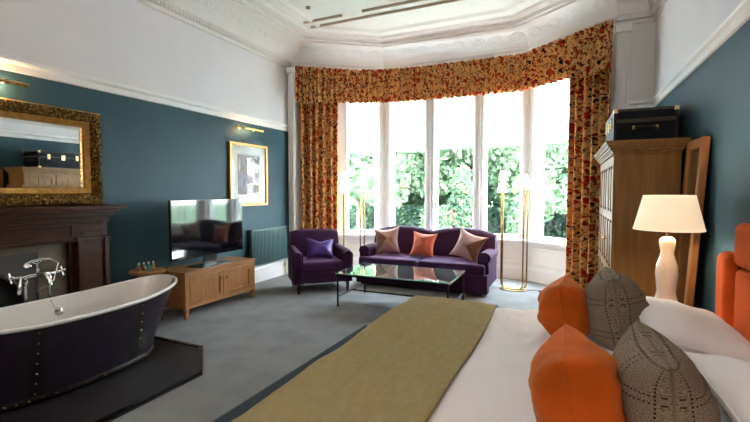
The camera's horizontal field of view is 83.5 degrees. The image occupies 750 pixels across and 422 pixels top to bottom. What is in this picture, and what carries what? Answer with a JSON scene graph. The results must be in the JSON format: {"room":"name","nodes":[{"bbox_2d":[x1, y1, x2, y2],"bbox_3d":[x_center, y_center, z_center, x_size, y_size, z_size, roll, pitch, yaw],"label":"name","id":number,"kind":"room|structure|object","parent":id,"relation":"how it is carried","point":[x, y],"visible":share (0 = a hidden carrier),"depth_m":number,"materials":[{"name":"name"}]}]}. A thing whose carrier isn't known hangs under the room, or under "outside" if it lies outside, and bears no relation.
{"room":"hotel room","nodes":[
{"label":"hotel room","id":0,"kind":"room"},
{"bbox_2d":[0,0,288,283],"bbox_3d":[-3.416,-0.797,4.103,0.350,4.220,8.626,1,3,24],"label":"wall","id":1,"kind":"structure","parent":0,"point":[154,154],"depth_m":5.15,"materials":[{"name":"teal paint"}]},
{"bbox_2d":[0,78,29,87],"bbox_3d":[-3.330,-1.158,3.671,0.149,0.084,0.461,1,3,24],"label":"picture light","id":2,"kind":"object","parent":1,"relation":"attached to","point":[2,80],"visible":1,"depth_m":3.75,"materials":[{"name":"gold metal"}]},
{"bbox_2d":[164,258,287,309],"bbox_3d":[-0.597,1.218,3.098,5.690,0.285,8.250,1,3,24],"label":"baseboard","id":3,"kind":"structure","parent":1,"relation":"attached to","point":[273,269],"depth_m":7.26,"materials":[{"name":"white paint"}]},
{"bbox_2d":[228,141,267,205],"bbox_3d":[-2.015,-0.576,6.728,0.045,0.990,0.880,1,3,24],"label":"framed picture","id":4,"kind":"object","parent":1,"relation":"attached to","point":[247,163],"visible":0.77,"depth_m":6.71,"materials":[{"name":"gold metal"}]},
{"bbox_2d":[237,154,259,194],"bbox_3d":[-2.016,-0.576,6.728,0.003,0.620,0.510,1,3,24],"label":"print","id":5,"kind":"object","parent":4,"relation":"attached to","point":[248,165],"depth_m":6.71},
{"bbox_2d":[237,125,263,132],"bbox_3d":[-1.976,-1.304,6.665,0.149,0.084,0.461,1,3,24],"label":"picture light","id":6,"kind":"object","parent":1,"relation":"attached to","point":[238,126],"visible":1,"depth_m":6.54,"materials":[{"name":"gold metal"}]},
{"bbox_2d":[248,226,287,274],"bbox_3d":[-1.805,0.730,7.176,0.087,0.890,0.948,1,3,24],"label":"radiator","id":7,"kind":"object","parent":1,"relation":"attached to","point":[269,244],"visible":0.94,"depth_m":7.09,"materials":[{"name":"teal metal"}]},
{"bbox_2d":[248,226,287,231],"bbox_3d":[-1.805,0.298,7.156,0.087,0.025,0.948,1,3,24],"label":"grille","id":8,"kind":"object","parent":7,"relation":"attached to","point":[278,228],"depth_m":7.13,"materials":[{"name":"teal metal"}]},
{"bbox_2d":[286,67,301,244],"bbox_3d":[-1.476,-0.722,7.751,0.160,3.740,0.280,1,3,24],"label":"trim","id":9,"kind":"structure","parent":1,"relation":"attached to","point":[294,144],"depth_m":7.65,"materials":[{"name":"white paint"}]},
{"bbox_2d":[134,0,666,69],"bbox_3d":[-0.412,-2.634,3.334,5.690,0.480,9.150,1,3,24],"label":"trim","id":10,"kind":"structure","parent":1,"relation":"attached to","point":[539,14],"depth_m":6.83,"materials":[{"name":"white paint"}]},
{"bbox_2d":[111,274,547,421],"bbox_3d":[-0.412,1.392,3.517,6.390,0.100,9.850,1,3,24],"label":"floor","id":11,"kind":"structure","parent":0,"point":[249,344],"depth_m":4.62,"materials":[{"name":"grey carpet"}]},
{"bbox_2d":[0,204,126,307],"bbox_3d":[-3.313,0.659,3.559,0.340,1.360,2.399,1,3,24],"label":"fireplace","id":12,"kind":"object","parent":11,"relation":"on","point":[75,237],"visible":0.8,"depth_m":4.07,"materials":[{"name":"brown wood"}]},
{"bbox_2d":[0,97,102,207],"bbox_3d":[-3.368,-0.505,3.531,0.138,0.965,2.100,1,3,24],"label":"gilt mirror","id":13,"kind":"object","parent":12,"relation":"on","point":[50,156],"visible":1,"depth_m":4.04,"materials":[{"name":"gilded wood"},{"name":"mirror glass"}]},
{"bbox_2d":[0,120,80,184],"bbox_3d":[-3.397,-0.511,3.544,0.005,0.625,1.780,1,3,24],"label":"mirror glass","id":14,"kind":"object","parent":13,"relation":"attached to","point":[32,152],"depth_m":4.00,"materials":[{"name":"silver metal"}]},
{"bbox_2d":[0,204,126,220],"bbox_3d":[-3.313,0.035,3.531,0.340,0.110,2.399,1,3,24],"label":"mantel shelf","id":15,"kind":"object","parent":12,"relation":"attached to","point":[45,213],"depth_m":3.99,"materials":[{"name":"brown wood"}]},
{"bbox_2d":[0,336,202,421],"bbox_3d":[-2.492,1.341,3.208,1.770,0.030,2.180,1,3,24],"label":"platform","id":16,"kind":"object","parent":11,"relation":"on","point":[171,364],"visible":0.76,"depth_m":3.14,"materials":[{"name":"stone"}]},
{"bbox_2d":[6,258,65,302],"bbox_3d":[-2.850,0.856,3.601,0.207,0.903,0.418,1,3,24],"label":"tap","id":17,"kind":"object","parent":16,"relation":"on","point":[47,274],"visible":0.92,"depth_m":3.56,"materials":[{"name":"silver metal"}]},
{"bbox_2d":[0,274,177,411],"bbox_3d":[-2.463,0.998,3.377,0.825,0.640,1.917,1,3,24],"label":"bathtub","id":18,"kind":"object","parent":16,"relation":"on","point":[50,347],"visible":1,"depth_m":3.26,"materials":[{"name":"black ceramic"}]},
{"bbox_2d":[128,267,165,320],"bbox_3d":[-2.630,0.981,4.869,0.380,0.601,0.380,1,3,24],"label":"stool","id":19,"kind":"object","parent":11,"relation":"on","point":[157,270],"visible":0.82,"depth_m":4.75,"materials":[{"name":"brown wood"}]},
{"bbox_2d":[160,256,255,319],"bbox_3d":[-2.166,0.970,5.526,0.524,0.560,1.224,1,3,24],"label":"tv stand","id":20,"kind":"object","parent":11,"relation":"on","point":[195,287],"visible":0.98,"depth_m":5.24,"materials":[{"name":"brown wood"}]},
{"bbox_2d":[168,199,242,267],"bbox_3d":[-2.125,0.271,5.432,0.230,0.845,1.220,1,3,23],"label":"television","id":21,"kind":"object","parent":20,"relation":"on","point":[205,228],"visible":1,"depth_m":5.34,"materials":[{"name":"black plastic"}]},
{"bbox_2d":[212,325,367,421],"bbox_3d":[-0.433,1.243,2.715,0.440,0.270,2.480,1,3,25],"label":"bench","id":22,"kind":"object","parent":11,"relation":"on","point":[252,401],"visible":0.13,"depth_m":2.64,"materials":[{"name":"blue fabric"}]},
{"bbox_2d":[288,228,352,294],"bbox_3d":[-0.890,0.752,6.579,0.907,0.900,0.812,-1,3,-20],"label":"armchair","id":23,"kind":"object","parent":11,"relation":"on","point":[301,270],"visible":0.94,"depth_m":6.32,"materials":[{"name":"fabric"}]},
{"bbox_2d":[306,238,333,258],"bbox_3d":[-0.852,0.584,6.528,0.465,0.339,0.173,-1,3,-18],"label":"throw cushion","id":24,"kind":"object","parent":23,"relation":"on","point":[316,249],"visible":1,"depth_m":6.48,"materials":[{"name":"purple fabric"}]},
{"bbox_2d":[303,256,342,271],"bbox_3d":[-0.861,0.806,6.500,0.620,0.140,0.630,-1,3,-20],"label":"seat cushion","id":25,"kind":"object","parent":23,"relation":"on","point":[335,264],"depth_m":6.24,"materials":[{"name":"fabric"}]},
{"bbox_2d":[340,174,367,255],"bbox_3d":[-0.393,0.252,7.460,0.526,1.820,0.266,1,3,14],"label":"floor lamp","id":26,"kind":"object","parent":11,"relation":"on","point":[343,178],"visible":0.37,"depth_m":7.40,"materials":[{"name":"gold metal"}]},
{"bbox_2d":[335,263,464,305],"bbox_3d":[0.349,1.027,5.589,1.518,0.441,0.868,1,3,24],"label":"coffee table","id":27,"kind":"object","parent":11,"relation":"on","point":[423,275],"visible":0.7,"depth_m":5.51,"materials":[{"name":"clear glass"}]},
{"bbox_2d":[356,226,497,295],"bbox_3d":[0.828,0.736,6.789,2.142,0.915,0.916,1,3,25],"label":"sofa","id":28,"kind":"object","parent":11,"relation":"on","point":[479,275],"visible":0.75,"depth_m":6.60,"materials":[{"name":"fabric"}]},
{"bbox_2d":[374,226,399,253],"bbox_3d":[0.204,0.504,7.093,0.530,0.515,0.205,1,3,20],"label":"throw cushion","id":29,"kind":"object","parent":28,"relation":"on","point":[387,240],"visible":0.99,"depth_m":7.03,"materials":[{"name":"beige fabric"}]},
{"bbox_2d":[359,252,427,266],"bbox_3d":[0.324,0.810,6.913,1.006,0.155,0.690,1,3,25],"label":"seat cushion","id":30,"kind":"object","parent":28,"relation":"on","point":[389,258],"depth_m":6.70,"materials":[{"name":"fabric"}]},
{"bbox_2d":[409,230,437,256],"bbox_3d":[0.789,0.545,6.833,0.439,0.435,0.197,2,3,32],"label":"throw cushion","id":31,"kind":"object","parent":28,"relation":"on","point":[423,244],"visible":0.99,"depth_m":6.77,"materials":[{"name":"orange fabric"}]},
{"bbox_2d":[418,255,484,275],"bbox_3d":[1.241,0.829,6.480,1.006,0.155,0.690,1,3,25],"label":"seat cushion","id":32,"kind":"object","parent":28,"relation":"on","point":[454,262],"depth_m":6.22,"materials":[{"name":"fabric"}]},
{"bbox_2d":[449,227,487,260],"bbox_3d":[1.441,0.541,6.479,0.592,0.568,0.211,2,3,34],"label":"throw cushion","id":33,"kind":"object","parent":28,"relation":"on","point":[468,246],"visible":0.99,"depth_m":6.41,"materials":[{"name":"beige fabric"}]},
{"bbox_2d":[497,171,532,291],"bbox_3d":[2.111,0.300,6.396,0.526,1.820,0.266,1,3,28],"label":"floor lamp","id":34,"kind":"object","parent":11,"relation":"on","point":[527,184],"visible":1,"depth_m":6.36,"materials":[{"name":"gold metal"}]},
{"bbox_2d":[427,223,749,421],"bbox_3d":[0.839,0.745,2.109,2.247,1.320,2.394,1,3,24],"label":"bed","id":35,"kind":"object","parent":11,"relation":"on","point":[492,385],"visible":0.19,"depth_m":2.28,"materials":[{"name":"white fabric"}]},
{"bbox_2d":[230,296,496,421],"bbox_3d":[0.123,0.923,2.441,0.848,0.401,2.407,1,3,24],"label":"throw","id":36,"kind":"object","parent":35,"relation":"on","point":[399,367],"visible":0.99,"depth_m":2.06,"materials":[{"name":"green fabric"}]},
{"bbox_2d":[427,307,612,421],"bbox_3d":[0.755,0.941,2.156,2.062,0.324,2.394,1,3,24],"label":"duvet","id":37,"kind":"object","parent":35,"relation":"on","point":[492,385],"depth_m":2.05,"materials":[{"name":"white fabric"}]},
{"bbox_2d":[537,275,590,335],"bbox_3d":[1.198,0.617,2.626,0.349,0.373,0.344,-1,3,-29],"label":"cushion","id":38,"kind":"object","parent":35,"relation":"on","point":[563,301],"visible":0.79,"depth_m":2.49,"materials":[{"name":"orange fabric"}]},
{"bbox_2d":[528,323,625,421],"bbox_3d":[0.746,0.665,1.560,0.338,0.366,0.446,1,3,26],"label":"cushion","id":39,"kind":"object","parent":35,"relation":"on","point":[572,378],"visible":0.97,"depth_m":1.41,"materials":[{"name":"orange fabric"}]},
{"bbox_2d":[585,266,648,351],"bbox_3d":[1.432,0.592,2.499,0.397,0.459,0.391,-1,3,-28],"label":"cushion","id":40,"kind":"object","parent":35,"relation":"on","point":[614,301],"visible":0.66,"depth_m":2.35,"materials":[{"name":"grey fabric"}]},
{"bbox_2d":[612,319,720,421],"bbox_3d":[1.012,0.657,1.506,0.311,0.395,0.526,1,3,18],"label":"cushion","id":41,"kind":"object","parent":35,"relation":"on","point":[659,382],"visible":0.87,"depth_m":1.34,"materials":[{"name":"grey fabric"}]},
{"bbox_2d":[718,405,731,421],"bbox_3d":[1.328,0.785,1.325,0.522,0.181,0.864,1,3,23],"label":"pillow","id":42,"kind":"object","parent":35,"relation":"on","point":[724,418],"visible":0.02,"depth_m":1.45,"materials":[{"name":"white fabric"}]},
{"bbox_2d":[684,351,749,421],"bbox_3d":[1.356,0.679,1.285,0.506,0.240,0.864,1,3,23],"label":"pillow","id":43,"kind":"object","parent":42,"relation":"on","point":[727,378],"visible":0.85,"depth_m":1.43,"materials":[{"name":"white fabric"}]},
{"bbox_2d":[594,137,690,296],"bbox_3d":[2.872,0.293,4.729,0.662,1.985,1.834,1,3,24],"label":"wardrobe","id":44,"kind":"object","parent":11,"relation":"on","point":[630,170],"visible":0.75,"depth_m":3.98,"materials":[{"name":"brown wood"}]},
{"bbox_2d":[605,105,679,140],"bbox_3d":[2.832,-0.865,4.537,0.572,0.346,0.947,1,3,24],"label":"trunk","id":45,"kind":"object","parent":44,"relation":"on","point":[650,122],"visible":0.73,"depth_m":4.14,"materials":[{"name":"black leather"}]},
{"bbox_2d":[675,136,710,306],"bbox_3d":[2.639,0.371,3.558,0.158,1.939,0.480,1,3,24],"label":"leaning mirror","id":46,"kind":"object","parent":11,"relation":"on","point":[697,151],"visible":0.49,"depth_m":3.41,"materials":[{"name":"brown wood"}]},
{"bbox_2d":[676,147,699,303],"bbox_3d":[2.633,0.370,3.561,0.006,1.790,0.330,5,4,24],"label":"mirror glass","id":47,"kind":"object","parent":46,"relation":"attached to","point":[693,153],"depth_m":3.59,"materials":[{"name":"silver"}]},
{"bbox_3d":[2.237,1.066,3.145,0.529,0.585,0.480,1,3,24],"label":"bedside table","id":48,"kind":"object","parent":11,"relation":"on","visible":0},
{"bbox_2d":[633,195,705,301],"bbox_3d":[2.135,0.330,3.070,0.443,0.892,0.443,1,3,24],"label":"table lamp","id":49,"kind":"object","parent":48,"relation":"on","point":[656,213],"visible":0.92,"depth_m":2.97,"materials":[{"name":"beige ceramic"}]},
{"bbox_2d":[338,102,383,257],"bbox_3d":[-0.721,-0.979,8.121,1.766,4.220,0.280,-1,3,-12],"label":"wall","id":50,"kind":"structure","parent":0,"point":[354,247],"depth_m":8.06,"materials":[{"name":"white paint"}]},
{"bbox_2d":[300,101,337,230],"bbox_3d":[-1.029,-0.649,7.795,0.704,3.570,0.185,-1,3,-13],"label":"curtain","id":51,"kind":"object","parent":50,"relation":"hanging from","point":[318,121],"visible":0.55,"depth_m":7.78,"materials":[{"name":"fabric"}]},
{"bbox_2d":[338,102,382,265],"bbox_3d":[-0.694,-0.524,8.017,1.766,3.320,0.175,-1,3,-12],"label":"trim","id":52,"kind":"structure","parent":50,"relation":"attached to","point":[340,236],"depth_m":8.11,"materials":[{"name":"white paint"}]},
{"bbox_2d":[347,102,377,232],"bbox_3d":[-0.254,-0.883,8.200,0.610,2.620,0.070,-1,3,-12],"label":"window","id":53,"kind":"structure","parent":50,"relation":"in","point":[376,153],"depth_m":8.21,"materials":[{"name":"white paint"}]},
{"bbox_2d":[348,102,376,151],"bbox_3d":[-0.240,-1.659,8.101,0.570,1.024,0.044,-1,3,-12],"label":"roller blind","id":54,"kind":"object","parent":53,"relation":"attached to","point":[361,116],"visible":0.86,"depth_m":8.10,"materials":[{"name":"white fabric"}]},
{"bbox_2d":[295,19,612,103],"bbox_3d":[1.011,-2.205,6.854,4.948,0.686,1.138,1,3,24],"label":"valance","id":55,"kind":"object","parent":50,"relation":"attached to","point":[586,52],"visible":1,"depth_m":7.15,"materials":[{"name":"fabric"}]},
{"bbox_2d":[263,0,540,36],"bbox_3d":[-0.412,-2.924,3.321,6.390,0.100,9.850,1,3,24],"label":"ceiling","id":56,"kind":"structure","parent":0,"point":[350,9],"depth_m":6.37,"materials":[{"name":"white paint"}]},
{"bbox_2d":[303,0,461,28],"bbox_3d":[0.708,-2.984,6.008,3.960,0.044,0.245,1,3,24],"label":"trim","id":57,"kind":"structure","parent":56,"relation":"attached to","point":[409,1],"depth_m":6.27,"materials":[{"name":"beige paint"}]},
{"bbox_2d":[385,89,529,266],"bbox_3d":[1.437,-0.963,7.753,2.650,4.220,0.280,1,3,24],"label":"wall","id":58,"kind":"structure","parent":0,"point":[512,254],"depth_m":7.47,"materials":[{"name":"white paint"}]},
{"bbox_2d":[392,101,425,225],"bbox_3d":[0.666,-0.877,8.078,0.720,2.620,0.070,1,3,24],"label":"window","id":59,"kind":"structure","parent":58,"relation":"in","point":[393,153],"depth_m":8.19,"materials":[{"name":"white paint"}]},
{"bbox_2d":[392,99,424,151],"bbox_3d":[0.639,-1.654,7.983,0.680,1.024,0.044,1,3,24],"label":"roller blind","id":60,"kind":"object","parent":59,"relation":"attached to","point":[408,118],"visible":0.84,"depth_m":7.98,"materials":[{"name":"white fabric"}]},
{"bbox_2d":[435,96,474,229],"bbox_3d":[1.477,-0.861,7.712,0.740,2.620,0.070,1,3,24],"label":"window","id":61,"kind":"structure","parent":58,"relation":"in","point":[437,151],"depth_m":7.82,"materials":[{"name":"white paint"}]},
{"bbox_2d":[436,95,473,149],"bbox_3d":[1.450,-1.637,7.617,0.700,1.024,0.044,1,3,24],"label":"roller blind","id":62,"kind":"object","parent":61,"relation":"attached to","point":[455,116],"visible":0.8,"depth_m":7.61,"materials":[{"name":"white fabric"}]},
{"bbox_2d":[384,89,528,279],"bbox_3d":[1.385,-0.508,7.657,2.650,3.320,0.175,1,3,24],"label":"trim","id":63,"kind":"structure","parent":58,"relation":"attached to","point":[509,272],"depth_m":7.41,"materials":[{"name":"white paint"}]},
{"bbox_2d":[484,91,522,237],"bbox_3d":[2.252,-0.845,7.363,0.640,2.620,0.070,1,3,24],"label":"window","id":64,"kind":"structure","parent":58,"relation":"in","point":[486,149],"depth_m":7.40,"materials":[{"name":"white paint"}]},
{"bbox_2d":[486,91,521,147],"bbox_3d":[2.225,-1.621,7.268,0.600,1.024,0.044,1,3,24],"label":"roller blind","id":65,"kind":"object","parent":64,"relation":"attached to","point":[503,117],"visible":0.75,"depth_m":7.26,"materials":[{"name":"white fabric"}]},
{"bbox_2d":[528,28,615,273],"bbox_3d":[3.067,-0.905,6.493,0.280,4.220,1.492,-1,3,-29],"label":"wall","id":66,"kind":"structure","parent":0,"point":[539,257],"depth_m":6.99,"materials":[{"name":"white paint"}]},
{"bbox_2d":[276,0,528,33],"bbox_3d":[-0.347,-2.855,3.295,4.111,0.035,7.430,1,3,24],"label":"trim","id":67,"kind":"structure","parent":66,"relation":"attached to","point":[285,3],"depth_m":6.59,"materials":[{"name":"white paint"}]},
{"bbox_2d":[535,110,565,242],"bbox_3d":[2.904,-0.817,6.745,0.070,2.620,0.700,-1,3,-29],"label":"window","id":68,"kind":"structure","parent":66,"relation":"in","point":[539,147],"depth_m":7.03,"materials":[{"name":"white paint"}]},
{"bbox_2d":[537,78,569,144],"bbox_3d":[2.847,-1.595,6.679,0.044,1.024,0.660,-1,3,-29],"label":"roller blind","id":69,"kind":"object","parent":68,"relation":"attached to","point":[553,99],"visible":0.73,"depth_m":6.68,"materials":[{"name":"white fabric"}]},
{"bbox_2d":[525,58,615,284],"bbox_3d":[2.955,-0.453,6.453,0.175,3.320,1.492,-1,3,-29],"label":"trim","id":70,"kind":"structure","parent":66,"relation":"attached to","point":[545,277],"depth_m":6.92,"materials":[{"name":"white paint"}]},
{"bbox_2d":[565,56,611,288],"bbox_3d":[3.045,-0.567,5.985,0.177,3.570,0.673,-1,3,-28],"label":"curtain","id":71,"kind":"object","parent":66,"relation":"hanging from","point":[589,96],"visible":0.71,"depth_m":6.00,"materials":[{"name":"fabric"}]},
{"bbox_2d":[615,23,632,109],"bbox_3d":[3.379,-0.634,5.808,0.190,3.740,0.280,1,3,24],"label":"trim","id":72,"kind":"structure","parent":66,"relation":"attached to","point":[622,31],"depth_m":5.64,"materials":[{"name":"white paint"}]},
{"bbox_2d":[629,21,655,100],"bbox_3d":[3.729,-0.873,5.771,0.780,4.220,0.350,1,3,24],"label":"wall","id":73,"kind":"structure","parent":0,"point":[642,40],"depth_m":5.60,"materials":[{"name":"white paint"}]},
{"bbox_2d":[654,0,749,312],"bbox_3d":[2.155,-0.691,1.768,0.350,4.220,8.950,1,3,24],"label":"wall","id":74,"kind":"structure","parent":0,"point":[713,100],"depth_m":3.28,"materials":[{"name":"teal paint"}]},
{"bbox_2d":[0,0,749,131],"bbox_3d":[-0.597,-1.304,2.984,5.690,0.135,8.250,1,3,24],"label":"trim","id":75,"kind":"structure","parent":74,"relation":"attached to","point":[740,15],"depth_m":4.37,"materials":[{"name":"white paint"}]},
{"bbox_3d":[1.746,0.739,2.298,0.502,0.183,0.844,1,3,24],"label":"pillow","id":76,"kind":"object","parent":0,"visible":0},
{"bbox_2d":[639,296,749,361],"bbox_3d":[1.693,0.635,2.273,0.490,0.234,0.844,1,3,24],"label":"pillow","id":77,"kind":"object","parent":76,"relation":"on","point":[691,329],"visible":0.7,"depth_m":2.02,"materials":[{"name":"white fabric"}]},
{"label":"outside","id":78,"kind":"structure","parent":0,"visible":0},
{"bbox_3d":[3.730,1.737,14.429,23.000,0.020,4.000,1,3,24],"label":"driveway","id":79,"kind":"object","parent":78,"visible":0},
{"bbox_2d":[402,148,488,199],"bbox_3d":[2.251,-1.833,14.980,3.979,7.143,5.110,2,3,34],"label":"tree","id":80,"kind":"object","parent":79,"relation":"on","point":[450,160],"visible":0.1,"depth_m":14.09,"materials":[{"name":"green plant"}]},
{"bbox_2d":[466,141,567,220],"bbox_3d":[5.150,-1.513,14.774,4.362,6.483,5.190,1,3,18],"label":"tree","id":81,"kind":"object","parent":79,"relation":"on","point":[507,159],"visible":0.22,"depth_m":13.09,"materials":[{"name":"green plant"}]},
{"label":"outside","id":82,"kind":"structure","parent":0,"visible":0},
{"bbox_3d":[20.226,0.465,44.863,120.000,0.200,81.700,1,3,24],"label":"ground","id":83,"kind":"structure","parent":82,"visible":0},
{"bbox_2d":[349,151,422,229],"bbox_3d":[-0.515,-1.582,13.961,4.330,6.694,4.649,-2,3,-36],"label":"tree","id":84,"kind":"object","parent":83,"relation":"on","point":[361,164],"visible":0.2,"depth_m":12.83,"materials":[{"name":"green plant"}]},
{"bbox_2d":[395,171,454,206],"bbox_3d":[3.601,-3.199,23.673,6.325,9.044,7.470,1,3,24],"label":"tree","id":85,"kind":"object","parent":83,"relation":"on","point":[442,199],"visible":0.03,"depth_m":22.96,"materials":[{"name":"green plant"}]},
{"bbox_2d":[418,204,448,228],"bbox_3d":[1.731,0.786,11.799,1.245,2.158,1.319,1,3,24],"label":"shrub","id":86,"kind":"object","parent":83,"relation":"on","point":[441,212],"visible":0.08,"depth_m":11.37,"materials":[{"name":"green plant"}]},
{"bbox_2d":[441,163,472,228],"bbox_3d":[2.196,0.464,10.654,1.803,3.389,1.809,-3,4,-45],"label":"conical shrub","id":87,"kind":"object","parent":83,"relation":"on","point":[459,214],"visible":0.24,"depth_m":10.44,"materials":[{"name":"green plant"}]},
{"bbox_2d":[349,204,566,238],"bbox_3d":[3.201,0.729,18.077,21.181,1.916,1.508,1,3,24],"label":"hedge","id":88,"kind":"object","parent":83,"relation":"on","point":[405,215],"visible":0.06,"depth_m":17.96,"materials":[{"name":"green plant"}]},
{"bbox_2d":[453,155,500,203],"bbox_3d":[5.026,-2.779,19.535,6.886,8.581,6.485,0,3,10],"label":"tree","id":89,"kind":"object","parent":83,"relation":"on","point":[490,192],"visible":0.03,"depth_m":18.13,"materials":[{"name":"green plant"}]},
{"bbox_2d":[487,200,499,206],"bbox_3d":[7.922,-3.746,23.400,8.685,10.162,8.439,1,3,24],"label":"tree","id":90,"kind":"object","parent":83,"relation":"on","point":[491,203],"visible":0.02,"depth_m":21.63,"materials":[{"name":"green plant"}]},
{"bbox_2d":[505,198,518,233],"bbox_3d":[3.527,0.806,10.070,0.844,2.275,0.842,1,3,24],"label":"shrub","id":91,"kind":"object","parent":83,"relation":"on","point":[512,225],"visible":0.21,"depth_m":9.95,"materials":[{"name":"green plant"}]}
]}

